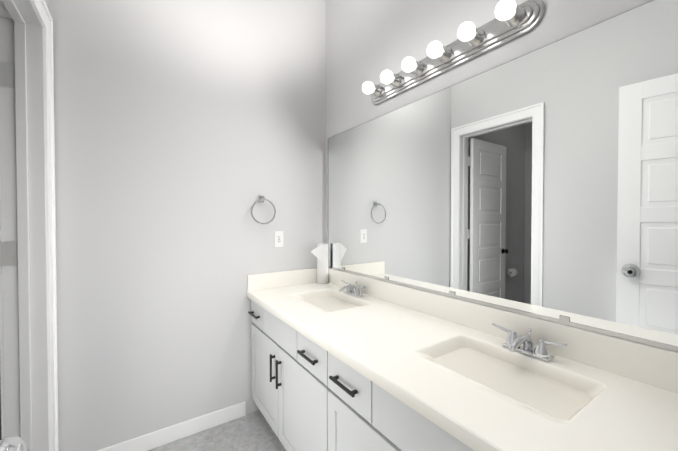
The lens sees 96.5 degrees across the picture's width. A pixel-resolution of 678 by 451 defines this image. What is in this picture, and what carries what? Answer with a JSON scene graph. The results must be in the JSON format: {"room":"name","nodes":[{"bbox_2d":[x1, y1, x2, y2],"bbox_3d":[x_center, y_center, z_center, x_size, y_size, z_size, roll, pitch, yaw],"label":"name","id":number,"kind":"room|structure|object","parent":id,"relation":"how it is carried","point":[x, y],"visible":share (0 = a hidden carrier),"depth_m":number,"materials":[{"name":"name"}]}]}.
{"room":"bathroom","nodes":[
{"label":"bathroom","id":0,"kind":"room"},
{"bbox_2d":[0,0,325,450],"bbox_3d":[-1.553,-0.373,1.600,3.640,3.450,0.120,-1,1,-34],"label":"wall","id":1,"kind":"structure","parent":0,"point":[187,133],"depth_m":1.88,"materials":[{"name":"white paint"}]},
{"bbox_2d":[97,401,245,450],"bbox_3d":[-1.077,1.299,1.864,1.003,0.098,0.014,-1,1,-34],"label":"baseboard","id":2,"kind":"structure","parent":1,"relation":"attached to","point":[160,437],"depth_m":1.91,"materials":[{"name":"white wood"}]},
{"bbox_2d":[251,196,275,224],"bbox_3d":[-0.547,-0.110,2.171,0.184,0.206,0.062,-1,1,-34],"label":"towel ring","id":3,"kind":"object","parent":1,"relation":"attached to","point":[261,199],"visible":1,"depth_m":2.17,"materials":[{"name":"silver metal"}]},
{"bbox_2d":[274,231,282,246],"bbox_3d":[-0.450,0.103,2.272,0.072,0.120,0.009,-1,1,-34],"label":"electrical outlet plate","id":4,"kind":"object","parent":1,"relation":"attached to","point":[278,238],"visible":1,"depth_m":2.27,"materials":[{"name":"white plastic"}]},
{"bbox_2d":[148,410,285,450],"bbox_3d":[-0.681,1.420,0.333,3.700,0.100,3.300,-1,1,-34],"label":"floor","id":5,"kind":"structure","parent":0,"point":[252,431],"depth_m":1.91,"materials":[{"name":"tile"}]},
{"bbox_2d":[247,268,677,450],"bbox_3d":[0.200,0.856,1.463,0.662,0.995,2.092,-1,1,-34],"label":"bathroom vanity","id":6,"kind":"object","parent":5,"relation":"on","point":[343,361],"visible":0.98,"depth_m":1.10,"materials":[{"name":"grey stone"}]},
{"bbox_2d":[311,244,327,283],"bbox_3d":[-0.157,0.303,2.397,0.153,0.312,0.088,-1,1,-34],"label":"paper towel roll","id":7,"kind":"object","parent":6,"relation":"on","point":[320,252],"visible":0.98,"depth_m":2.37,"materials":[{"name":"white paper"}]},
{"bbox_2d":[326,0,677,351],"bbox_3d":[0.793,-0.368,1.258,0.132,3.450,3.070,-1,1,-34],"label":"wall","id":8,"kind":"structure","parent":0,"point":[541,183],"depth_m":1.23,"materials":[{"name":"white paint"}]},
{"bbox_3d":[-0.733,-0.354,0.302,0.145,3.450,2.950,-1,1,-34],"label":"wall","id":9,"kind":"structure","parent":0,"visible":0},
{"bbox_2d":[0,61,19,436],"bbox_3d":[-1.838,0.199,1.179,0.812,2.294,0.158,-1,1,-33],"label":"door","id":10,"kind":"structure","parent":9,"relation":"in","point":[8,253],"depth_m":1.40,"materials":[{"name":"painted wood"},{"name":"nickel"}]},
{"bbox_2d":[0,436,27,450],"bbox_3d":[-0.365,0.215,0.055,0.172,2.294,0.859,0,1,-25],"label":"door knob","id":11,"kind":"object","parent":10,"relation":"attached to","point":[13,443],"depth_m":0.42,"materials":[{"name":"silver metal"}]},
{"bbox_2d":[0,0,58,450],"bbox_3d":[-1.289,0.154,1.135,0.193,2.408,0.926,-1,1,-34],"label":"door frame","id":12,"kind":"structure","parent":9,"relation":"attached to","point":[23,225],"depth_m":1.44,"materials":[{"name":"white wood"}]},
{"bbox_2d":[362,0,544,104],"bbox_3d":[0.443,-0.838,1.540,0.148,0.125,1.020,-1,1,-34],"label":"sconce","id":13,"kind":"object","parent":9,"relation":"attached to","point":[512,20],"visible":1,"depth_m":1.40,"materials":[{"name":"silver metal"}]}
]}

